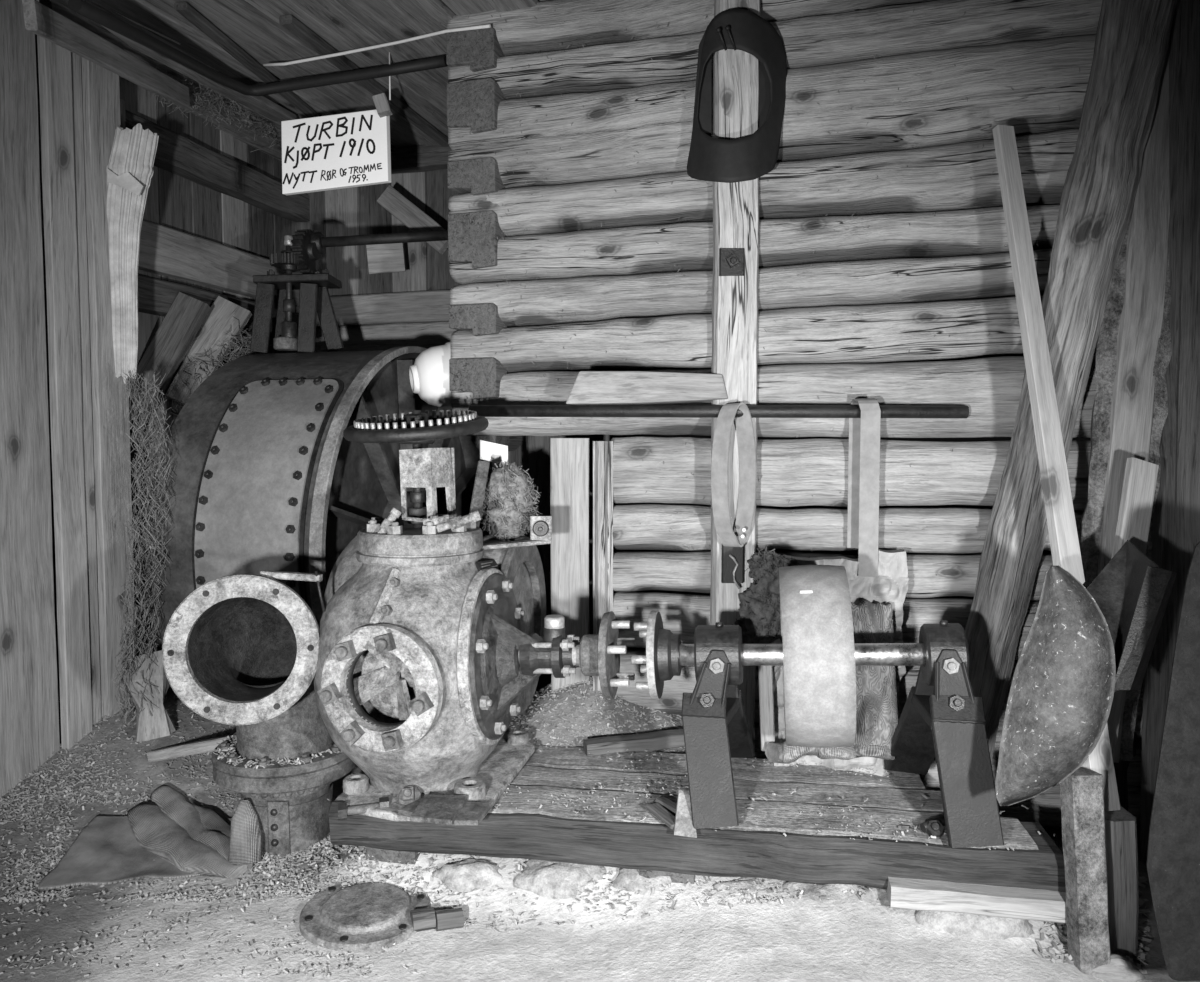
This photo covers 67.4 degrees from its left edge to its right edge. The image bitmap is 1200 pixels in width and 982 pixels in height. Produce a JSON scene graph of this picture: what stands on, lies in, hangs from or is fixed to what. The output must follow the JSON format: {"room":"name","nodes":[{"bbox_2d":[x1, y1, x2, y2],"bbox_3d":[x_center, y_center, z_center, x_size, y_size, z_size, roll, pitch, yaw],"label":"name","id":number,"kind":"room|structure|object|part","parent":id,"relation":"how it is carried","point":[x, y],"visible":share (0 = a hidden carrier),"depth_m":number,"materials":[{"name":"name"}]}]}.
{"room":"turbine shed","nodes":[
{"label":"turbine shed","id":0,"kind":"room"},
{"bbox_2d":[0,0,135,796],"bbox_3d":[-1.877,-0.308,2.954,0.121,2.780,0.932,1,3,12],"label":"wall","id":1,"kind":"structure","parent":0,"point":[79,120],"depth_m":3.03,"materials":[{"name":"grey wood"}]},
{"bbox_2d":[106,123,158,383],"bbox_3d":[-1.694,-0.848,3.252,0.204,0.920,0.139,0,3,0],"label":"wooden plank","id":2,"kind":"object","parent":1,"relation":"attached to","point":[129,170],"visible":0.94,"depth_m":3.22,"materials":[{"name":"grey wood"}]},
{"bbox_2d":[35,34,309,698],"bbox_3d":[-1.773,-0.367,4.011,0.360,2.680,1.866,1,3,14],"label":"wall","id":3,"kind":"structure","parent":0,"point":[216,211],"depth_m":3.97,"materials":[{"name":"grey wood"}]},
{"bbox_2d":[22,0,295,120],"bbox_3d":[-1.499,-1.426,3.150,0.213,0.406,1.762,0,3,3],"label":"wooden beam","id":4,"kind":"structure","parent":3,"relation":"attached to","point":[53,21],"depth_m":2.80,"materials":[{"name":"grey wood"}]},
{"bbox_2d":[95,0,537,160],"bbox_3d":[-1.486,-1.667,3.433,2.661,0.073,4.016,1,3,18],"label":"ceiling","id":5,"kind":"structure","parent":0,"point":[235,38],"depth_m":3.37,"materials":[{"name":"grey wood"}]},
{"bbox_2d":[116,12,179,44],"bbox_3d":[-1.558,-1.585,3.064,0.012,0.012,0.324,1,4,22],"label":"batten","id":6,"kind":"object","parent":5,"relation":"attached to","point":[116,12],"visible":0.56,"depth_m":3.10,"materials":[{"name":"wood"}]},
{"bbox_2d":[68,0,447,95],"bbox_3d":[-0.984,-1.436,2.916,0.849,0.270,1.092,0,3,0],"label":"pipe","id":7,"kind":"object","parent":5,"relation":"attached to","point":[81,7],"visible":0.97,"depth_m":3.29,"materials":[{"name":"black metal"}]},
{"bbox_2d":[281,52,392,194],"bbox_3d":[-1.010,-1.408,3.439,0.452,0.517,0.081,0,3,7],"label":"sign","id":8,"kind":"object","parent":5,"relation":"hanging from","point":[346,150],"visible":0.99,"depth_m":3.46,"materials":[{"name":"white wood"}]},
{"bbox_2d":[263,24,490,65],"bbox_3d":[-0.800,-1.597,3.235,0.946,0.052,0.086,1,3,20],"label":"wire","id":9,"kind":"object","parent":5,"relation":"attached to","point":[488,25],"visible":1,"depth_m":3.26,"materials":[{"name":"grey metal"}]},
{"bbox_2d":[295,144,498,537],"bbox_3d":[-0.860,-0.397,4.477,1.810,2.786,0.429,1,3,18],"label":"wall","id":10,"kind":"structure","parent":0,"point":[393,295],"depth_m":4.65,"materials":[{"name":"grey wood"}]},
{"bbox_2d":[0,676,1199,981],"bbox_3d":[0.000,0.983,2.910,5.800,0.631,5.100,0,3,0],"label":"floor","id":11,"kind":"structure","parent":0,"point":[851,938],"depth_m":2.19,"materials":[{"name":"grey sand"}]},
{"bbox_2d":[38,785,262,889],"bbox_3d":[-1.252,0.971,2.664,0.558,0.198,0.508,0,3,-7],"label":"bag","id":12,"kind":"object","parent":11,"relation":"on","point":[169,836],"visible":1,"depth_m":2.55,"materials":[{"name":"grey fabric"}]},
{"bbox_2d":[125,650,175,741],"bbox_3d":[-1.560,0.698,3.118,0.151,0.297,0.167,-2,4,-30],"label":"stump","id":13,"kind":"object","parent":11,"relation":"on","point":[148,727],"visible":0.78,"depth_m":3.06,"materials":[{"name":"grey wood"}]},
{"bbox_2d":[111,65,281,727],"bbox_3d":[-1.719,-0.473,3.614,0.600,2.551,1.361,0,3,0],"label":"straw","id":14,"kind":"object","parent":11,"relation":"on","point":[143,410],"visible":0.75,"depth_m":3.06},
{"bbox_2d":[162,570,355,857],"bbox_3d":[-0.943,0.659,2.622,0.416,0.907,0.575,0,3,0],"label":"pipe","id":15,"kind":"object","parent":11,"relation":"on","point":[240,650],"visible":0.94,"depth_m":2.55,"materials":[{"name":"metal"}]},
{"bbox_2d":[144,346,488,643],"bbox_3d":[-1.071,0.196,3.791,0.712,1.578,1.597,1,3,14],"label":"drum","id":16,"kind":"object","parent":11,"relation":"on","point":[264,471],"visible":0.5,"depth_m":3.14,"materials":[{"name":"grey paint"}]},
{"bbox_2d":[250,229,447,352],"bbox_3d":[-1.031,-0.834,3.787,0.823,0.521,0.245,0,3,0],"label":"stand","id":17,"kind":"object","parent":16,"relation":"on","point":[274,307],"visible":0.98,"depth_m":3.72,"materials":[{"name":"grey wood"}]},
{"bbox_3d":[-1.390,-0.712,3.706,0.104,0.286,0.020,0,3,0],"label":"leg","id":18,"kind":"part","parent":17,"relation":"part of","materials":[{"name":"grey wood"}]},
{"bbox_3d":[-1.396,-0.765,3.903,0.092,0.268,0.020,0,3,0],"label":"leg","id":19,"kind":"part","parent":17,"relation":"part of","materials":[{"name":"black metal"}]},
{"bbox_3d":[-1.272,-0.882,3.796,0.309,0.038,0.200,0,3,0],"label":"table plate","id":20,"kind":"part","parent":17,"relation":"part of","materials":[{"name":"wood"}]},
{"bbox_3d":[-1.198,-0.708,3.686,0.087,0.280,0.020,0,3,0],"label":"leg","id":21,"kind":"part","parent":17,"relation":"part of","materials":[{"name":"wood"}]},
{"bbox_3d":[-1.172,-0.747,3.864,0.140,0.298,0.020,0,3,0],"label":"leg","id":22,"kind":"part","parent":17,"relation":"part of","materials":[{"name":"grey wood"}]},
{"bbox_3d":[-0.918,-1.059,3.781,0.598,0.073,0.042,0,3,1],"label":"rod","id":23,"kind":"part","parent":17,"relation":"part of","materials":[{"name":"grey paint"}]},
{"bbox_2d":[299,881,430,952],"bbox_3d":[-0.590,1.058,2.269,0.320,0.046,0.320,0,3,0],"label":"round cover","id":24,"kind":"object","parent":11,"relation":"on","point":[367,917],"visible":0.94,"depth_m":2.21,"materials":[{"name":"metal"}]},
{"bbox_2d":[410,907,435,931],"bbox_3d":[-0.436,1.057,2.219,0.054,0.048,0.058,-1,3,-20],"label":"chunk","id":25,"kind":"object","parent":11,"relation":"on","point":[423,919],"visible":0.99,"depth_m":2.20,"materials":[{"name":"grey wood"}]},
{"bbox_2d":[435,908,463,930],"bbox_3d":[-0.373,1.059,2.224,0.066,0.048,0.047,-1,3,-20],"label":"chunk","id":26,"kind":"object","parent":11,"relation":"on","point":[446,919],"visible":0.97,"depth_m":2.21,"materials":[{"name":"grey wood"}]},
{"bbox_2d":[432,858,502,892],"bbox_3d":[-0.347,1.034,2.392,0.208,0.101,0.113,0,3,0],"label":"stone","id":27,"kind":"object","parent":11,"relation":"on","point":[466,875],"visible":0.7,"depth_m":2.36,"materials":[{"name":"white stone"}]},
{"bbox_2d":[513,859,606,899],"bbox_3d":[-0.101,1.037,2.383,0.256,0.115,0.155,0,3,0],"label":"stone","id":28,"kind":"object","parent":11,"relation":"on","point":[546,879],"visible":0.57,"depth_m":2.34,"materials":[{"name":"white stone"}]},
{"bbox_2d":[0,676,1151,979],"bbox_3d":[-0.612,0.846,3.050,4.207,0.395,2.128,0,3,0],"label":"wood shavings","id":29,"kind":"object","parent":11,"relation":"on","point":[324,884],"visible":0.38,"depth_m":2.46},
{"bbox_2d":[147,735,232,761],"bbox_3d":[-1.315,0.834,2.923,0.487,0.178,0.052,2,4,33],"label":"stick","id":30,"kind":"object","parent":29,"relation":"on","point":[208,745],"visible":0.78,"depth_m":2.92,"materials":[{"name":"grey wood"}]},
{"bbox_2d":[610,868,671,894],"bbox_3d":[0.126,1.033,2.352,0.231,0.106,0.130,0,3,0],"label":"stone","id":31,"kind":"object","parent":11,"relation":"on","point":[631,878],"visible":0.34,"depth_m":2.31,"materials":[{"name":"white stone"}]},
{"bbox_2d":[329,744,1066,923],"bbox_3d":[0.232,0.939,2.531,1.852,0.225,0.660,1,3,9],"label":"platform","id":32,"kind":"object","parent":11,"relation":"on","point":[1027,882],"visible":0.66,"depth_m":2.31,"materials":[{"name":"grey wood"}]},
{"bbox_2d":[313,410,634,820],"bbox_3d":[-0.367,0.292,2.673,0.929,1.065,1.036,0,3,0],"label":"turbine","id":33,"kind":"object","parent":32,"relation":"on","point":[436,633],"visible":0.98,"depth_m":2.39,"materials":[{"name":"paint"}]},
{"bbox_2d":[338,797,388,819],"bbox_3d":[-0.613,0.824,2.334,0.128,0.044,0.045,-1,3,-17],"label":"bolt","id":34,"kind":"object","parent":33,"relation":"on","point":[344,810],"visible":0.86,"depth_m":2.32,"materials":[{"name":"metal"}]},
{"bbox_3d":[-0.504,0.148,2.531,0.352,0.082,0.352,0,3,0],"label":"lid","id":35,"kind":"part","parent":33,"relation":"part of","materials":[{"name":"paint"}]},
{"bbox_2d":[398,792,444,816],"bbox_3d":[-0.439,0.811,2.321,0.093,0.014,0.141,2,4,26],"label":"iron shim","id":36,"kind":"object","parent":33,"relation":"on","point":[407,811],"visible":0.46,"depth_m":2.29,"materials":[{"name":"grey metal"}]},
{"bbox_3d":[-0.548,0.460,2.724,0.570,0.723,0.919,1,3,11],"label":"casing","id":37,"kind":"part","parent":33,"relation":"part of","materials":[{"name":"paint"}]},
{"bbox_2d":[410,794,467,824],"bbox_3d":[-0.409,0.804,2.275,0.114,0.014,0.159,0,3,6],"label":"iron shim","id":38,"kind":"object","parent":33,"relation":"on","point":[433,808],"visible":1,"depth_m":2.26,"materials":[{"name":"grey metal"}]},
{"bbox_3d":[-0.449,0.812,2.656,0.490,0.022,0.728,0,3,0],"label":"plate","id":39,"kind":"part","parent":33,"relation":"part of","materials":[{"name":"metal"}]},
{"bbox_2d":[452,801,491,824],"bbox_3d":[-0.324,0.814,2.268,0.070,0.014,0.122,1,3,10],"label":"iron shim","id":40,"kind":"object","parent":33,"relation":"on","point":[471,813],"visible":0.86,"depth_m":2.25,"materials":[{"name":"grey metal"}]},
{"bbox_3d":[-0.322,0.217,2.576,0.038,0.046,0.185,1,3,11],"label":"name plate","id":41,"kind":"part","parent":33,"relation":"part of","materials":[{"name":"black metal"}]},
{"bbox_2d":[480,462,540,541],"bbox_3d":[-0.298,0.039,2.847,0.202,0.265,0.201,-3,4,-39],"label":"straw bundle","id":42,"kind":"object","parent":33,"relation":"on","point":[507,509],"visible":0.93,"depth_m":2.79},
{"bbox_3d":[-0.178,0.111,2.711,0.064,0.072,0.012,0,3,0],"label":"bracket plate","id":43,"kind":"part","parent":33,"relation":"part of","materials":[{"name":"metal"}]},
{"bbox_2d":[544,615,564,628],"bbox_3d":[-0.125,0.364,2.473,0.056,0.040,0.056,0,3,0],"label":"cup","id":44,"kind":"object","parent":33,"relation":"on","point":[550,621],"depth_m":2.45,"materials":[{"name":"metal"}]},
{"bbox_3d":[-0.125,0.412,2.476,0.060,0.080,0.060,0,3,0],"label":"bearing cap post","id":45,"kind":"part","parent":33,"relation":"part of","materials":[{"name":"metal"}]},
{"bbox_2d":[583,729,684,756],"bbox_3d":[0.122,0.800,2.864,0.348,0.047,0.064,-1,3,-14],"label":"offcut","id":46,"kind":"object","parent":32,"relation":"on","point":[666,739],"visible":0.9,"depth_m":2.84,"materials":[{"name":"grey wood"}]},
{"bbox_2d":[646,803,674,828],"bbox_3d":[0.165,0.830,2.300,0.041,0.014,0.132,-2,4,-26],"label":"chip","id":47,"kind":"object","parent":32,"relation":"on","point":[656,809],"visible":0.88,"depth_m":2.30,"materials":[{"name":"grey wood"}]},
{"bbox_2d":[655,797,676,813],"bbox_3d":[0.186,0.827,2.362,0.032,0.016,0.090,-2,4,-36],"label":"chip","id":48,"kind":"object","parent":32,"relation":"on","point":[666,803],"visible":0.67,"depth_m":2.36,"materials":[{"name":"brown wood"}]},
{"bbox_2d":[674,790,696,837],"bbox_3d":[0.209,0.805,2.248,0.055,0.078,0.106,0,3,0],"label":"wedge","id":49,"kind":"object","parent":32,"relation":"on","point":[683,826],"visible":0.86,"depth_m":2.24,"materials":[{"name":"paint"}]},
{"bbox_2d":[681,622,753,828],"bbox_3d":[0.329,0.590,2.482,0.157,0.489,0.589,1,3,14],"label":"stand","id":50,"kind":"object","parent":32,"relation":"on","point":[716,730],"visible":0.98,"depth_m":2.30,"materials":[{"name":"paint"}]},
{"bbox_3d":[0.277,0.704,2.274,0.134,0.277,0.158,0,3,0],"label":"leg","id":51,"kind":"part","parent":50,"relation":"part of","materials":[{"name":"grey paint"}]},
{"bbox_3d":[0.375,0.685,2.630,0.114,0.282,0.295,1,3,18],"label":"leg","id":52,"kind":"part","parent":50,"relation":"part of","materials":[{"name":"grey paint"}]},
{"bbox_2d":[631,565,925,747],"bbox_3d":[0.499,0.427,2.349,0.834,0.468,0.480,0,3,0],"label":"shaft","id":53,"kind":"object","parent":50,"relation":"on","point":[818,655],"visible":0.98,"depth_m":2.18,"materials":[{"name":"metal"}]},
{"bbox_2d":[734,546,797,643],"bbox_3d":[0.496,0.319,2.620,0.236,0.322,0.127,0,3,-4],"label":"rag","id":54,"kind":"object","parent":53,"relation":"on","point":[759,620],"visible":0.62,"depth_m":2.59,"materials":[{"name":"grey fabric"}]},
{"bbox_2d":[758,643,774,750],"bbox_3d":[0.494,0.584,2.677,0.048,0.369,0.060,0,3,0],"label":"lath","id":55,"kind":"object","parent":32,"relation":"on","point":[766,702],"visible":0.6,"depth_m":2.67,"materials":[{"name":"grey wood"}]},
{"bbox_2d":[765,599,897,763],"bbox_3d":[0.672,0.553,2.613,0.380,0.471,0.144,0,3,0],"label":"burlap sack","id":56,"kind":"object","parent":32,"relation":"on","point":[876,692],"visible":0.66,"depth_m":2.59,"materials":[{"name":"grey fabric"}]},
{"bbox_2d":[772,549,908,775],"bbox_3d":[0.704,0.504,2.723,0.424,0.662,0.149,1,3,12],"label":"cloth","id":57,"kind":"object","parent":32,"relation":"on","point":[891,583],"visible":0.21,"depth_m":2.68,"materials":[{"name":"white fabric"}]},
{"bbox_2d":[920,816,945,837],"bbox_3d":[0.833,0.834,2.221,0.067,0.050,0.055,-1,3,-18],"label":"bolt","id":58,"kind":"object","parent":32,"relation":"on","point":[934,827],"visible":0.97,"depth_m":2.21,"materials":[{"name":"paint"}]},
{"bbox_2d":[884,620,1003,847],"bbox_3d":[0.879,0.583,2.366,0.154,0.515,0.557,0,3,0],"label":"stand","id":59,"kind":"object","parent":32,"relation":"on","point":[941,717],"visible":0.96,"depth_m":2.17,"materials":[{"name":"paint"}]},
{"bbox_3d":[0.893,0.674,2.515,0.126,0.316,0.270,0,3,0],"label":"leg","id":60,"kind":"part","parent":59,"relation":"part of","materials":[{"name":"grey paint"}]},
{"bbox_3d":[0.876,0.693,2.154,0.155,0.305,0.099,1,3,9],"label":"leg","id":61,"kind":"part","parent":59,"relation":"part of","materials":[{"name":"grey paint"}]},
{"bbox_2d":[712,877,759,892],"bbox_3d":[0.357,1.036,2.305,0.198,0.091,0.119,0,3,0],"label":"stone","id":62,"kind":"object","parent":11,"relation":"on","point":[743,882],"visible":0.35,"depth_m":2.28,"materials":[{"name":"white stone"}]},
{"bbox_2d":[782,881,861,903],"bbox_3d":[0.568,1.038,2.271,0.276,0.115,0.141,0,3,0],"label":"stone","id":63,"kind":"object","parent":11,"relation":"on","point":[809,890],"visible":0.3,"depth_m":2.24,"materials":[{"name":"white stone"}]},
{"bbox_2d":[862,887,916,917],"bbox_3d":[0.760,1.037,2.225,0.267,0.137,0.174,0,3,0],"label":"stone","id":64,"kind":"object","parent":11,"relation":"on","point":[893,912],"visible":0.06,"depth_m":2.19,"materials":[{"name":"white stone"}]},
{"bbox_2d":[915,910,1034,939],"bbox_3d":[0.892,1.044,2.158,0.353,0.165,0.183,0,3,0],"label":"stone","id":65,"kind":"object","parent":11,"relation":"on","point":[956,924],"visible":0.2,"depth_m":2.09,"materials":[{"name":"white stone"}]},
{"bbox_2d":[1060,768,1110,975],"bbox_3d":[1.093,0.877,2.026,0.078,0.486,0.113,0,3,0],"label":"support post","id":66,"kind":"object","parent":11,"relation":"on","point":[1081,793],"visible":0.94,"depth_m":2.00,"materials":[{"name":"grey stone"}]},
{"bbox_2d":[1090,954,1144,981],"bbox_3d":[1.139,1.067,2.008,0.132,0.064,0.079,0,3,0],"label":"rock","id":67,"kind":"object","parent":11,"relation":"on","point":[1120,969],"visible":0.69,"depth_m":1.98,"materials":[{"name":"grey stone"}]},
{"bbox_2d":[1104,806,1138,958],"bbox_3d":[1.215,0.934,2.136,0.091,0.356,0.106,0,3,0],"label":"wooden post","id":68,"kind":"object","parent":11,"relation":"on","point":[1120,825],"visible":0.58,"depth_m":2.09,"materials":[{"name":"grey wood"}]},
{"bbox_2d":[992,125,1120,811],"bbox_3d":[1.118,-0.112,2.235,0.067,1.690,0.439,-1,3,-14],"label":"board","id":69,"kind":"object","parent":68,"relation":"on","point":[1062,529],"visible":0.75,"depth_m":2.25,"materials":[{"name":"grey wood"}]},
{"bbox_2d":[1087,540,1176,691],"bbox_3d":[1.221,0.301,2.083,0.170,0.355,0.365,2,4,35],"label":"trough","id":70,"kind":"object","parent":69,"relation":"on","point":[1132,593],"visible":0.84,"depth_m":2.07,"materials":[{"name":"paint"}]},
{"bbox_2d":[995,566,1115,805],"bbox_3d":[0.976,0.421,1.964,0.256,0.518,0.139,-1,3,-9],"label":"metal bowl","id":71,"kind":"object","parent":70,"relation":"on","point":[1060,698],"visible":1,"depth_m":1.99,"materials":[{"name":"metal"}]},
{"bbox_3d":[1.262,0.325,2.084,0.053,0.308,0.328,3,5,44],"label":"panel","id":72,"kind":"part","parent":70,"relation":"part of","materials":[{"name":"wood"}]},
{"bbox_2d":[1080,457,1158,767],"bbox_3d":[1.294,0.327,2.247,0.318,0.820,0.056,-3,4,-38],"label":"board","id":73,"kind":"object","parent":68,"relation":"on","point":[1140,477],"visible":0.38,"depth_m":2.27,"materials":[{"name":"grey wood"}]},
{"bbox_2d":[1146,542,1199,980],"bbox_3d":[1.256,0.517,1.769,0.403,0.840,0.151,0,3,0],"label":"sheet","id":74,"kind":"object","parent":11,"relation":"on","point":[1173,851],"visible":1,"depth_m":1.74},
{"bbox_2d":[446,0,1142,826],"bbox_3d":[0.821,-0.686,3.690,2.327,3.516,1.822,1,3,18],"label":"wall","id":75,"kind":"structure","parent":0,"point":[580,233],"depth_m":2.87,"materials":[{"name":"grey wood"}]},
{"bbox_2d":[409,341,450,406],"bbox_3d":[-0.615,-0.438,3.384,0.197,0.250,0.252,-1,3,-19],"label":"enamel bowl","id":76,"kind":"object","parent":75,"relation":"hanging from","point":[429,374],"visible":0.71,"depth_m":3.30,"materials":[{"name":"white ceramic"}]},
{"bbox_2d":[480,440,507,464],"bbox_3d":[-0.355,-0.129,3.009,0.094,0.084,0.022,0,3,0],"label":"paper note","id":77,"kind":"object","parent":75,"relation":"attached to","point":[489,451],"visible":0.98,"depth_m":3.00,"materials":[{"name":"white paper"}]},
{"bbox_3d":[-0.104,0.394,3.158,0.136,1.156,0.063,0,3,0],"label":"door post","id":78,"kind":"part","parent":75,"relation":"part of","materials":[{"name":"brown wood"}]},
{"bbox_3d":[0.010,0.378,3.089,0.068,1.096,0.054,0,3,0],"label":"door moulding","id":79,"kind":"part","parent":75,"relation":"part of","materials":[{"name":"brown wood"}]},
{"bbox_2d":[468,405,968,417],"bbox_3d":[0.329,-0.249,2.813,1.548,0.051,0.038,1,3,12],"label":"bar","id":80,"kind":"object","parent":75,"relation":"attached to","point":[686,411],"visible":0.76,"depth_m":2.80,"materials":[{"name":"black metal"}]},
{"bbox_2d":[566,371,727,404],"bbox_3d":[0.160,-0.330,2.886,0.527,0.104,0.125,0,3,5],"label":"wooden board","id":81,"kind":"object","parent":80,"relation":"on","point":[589,387],"visible":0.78,"depth_m":2.83,"materials":[{"name":"grey wood"}]},
{"bbox_2d":[711,402,756,546],"bbox_3d":[0.416,-0.048,2.774,0.101,0.447,0.112,3,4,41],"label":"loop","id":82,"kind":"object","parent":80,"relation":"hanging from","point":[744,424],"visible":1,"depth_m":2.77,"materials":[{"name":"leather"}]},
{"bbox_2d":[847,398,880,576],"bbox_3d":[0.795,-0.013,2.719,0.063,0.532,0.125,0,3,0],"label":"strap","id":83,"kind":"object","parent":80,"relation":"hanging from","point":[864,432],"visible":0.97,"depth_m":2.67,"materials":[{"name":"leather"}]},
{"bbox_2d":[710,0,760,745],"bbox_3d":[0.429,-0.442,2.854,0.147,3.001,0.158,0,3,0],"label":"timber post","id":84,"kind":"object","parent":75,"relation":"attached to","point":[735,73],"visible":0.56,"depth_m":2.80,"materials":[{"name":"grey wood"}]},
{"bbox_3d":[0.409,-0.711,2.795,0.078,0.084,0.012,0,3,0],"label":"washer plate","id":85,"kind":"part","parent":84,"relation":"part of","materials":[{"name":"black metal"}]},
{"bbox_2d":[721,545,743,588],"bbox_3d":[0.416,0.228,2.818,0.068,0.157,0.038,0,3,0],"label":"hinge clip","id":86,"kind":"object","parent":84,"relation":"attached to","point":[732,558],"visible":0.93,"depth_m":2.82,"materials":[{"name":"grey paint"}]},
{"bbox_2d":[687,9,787,182],"bbox_3d":[0.430,-1.181,2.735,0.316,0.509,0.190,0,3,0],"label":"horse collar","id":87,"kind":"object","parent":84,"relation":"attached to","point":[751,157],"visible":1,"depth_m":2.72,"materials":[{"name":"leather"}]},
{"bbox_2d":[965,0,1176,759],"bbox_3d":[1.270,-0.318,2.517,0.567,2.251,0.167,3,4,41],"label":"plank","id":88,"kind":"object","parent":75,"relation":"attached to","point":[1132,37],"visible":0.83,"depth_m":2.43,"materials":[{"name":"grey wood"}]},
{"bbox_2d":[1080,42,1171,762],"bbox_3d":[1.451,-0.269,2.463,0.367,2.019,0.132,-2,4,-25],"label":"board","id":89,"kind":"object","parent":75,"relation":"attached to","point":[1133,355],"visible":0.38,"depth_m":2.43,"materials":[{"name":"grey wood"}]},
{"bbox_2d":[1114,0,1199,862],"bbox_3d":[1.646,-0.438,2.154,0.083,3.131,1.042,-1,3,-18],"label":"wall","id":90,"kind":"structure","parent":0,"point":[1176,518],"depth_m":2.41,"materials":[{"name":"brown wood"}]},
{"bbox_3d":[1.514,-0.487,2.594,0.060,3.080,0.120,-1,3,-18],"label":"corner post","id":91,"kind":"part","parent":90,"relation":"part of","materials":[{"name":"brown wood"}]}
]}

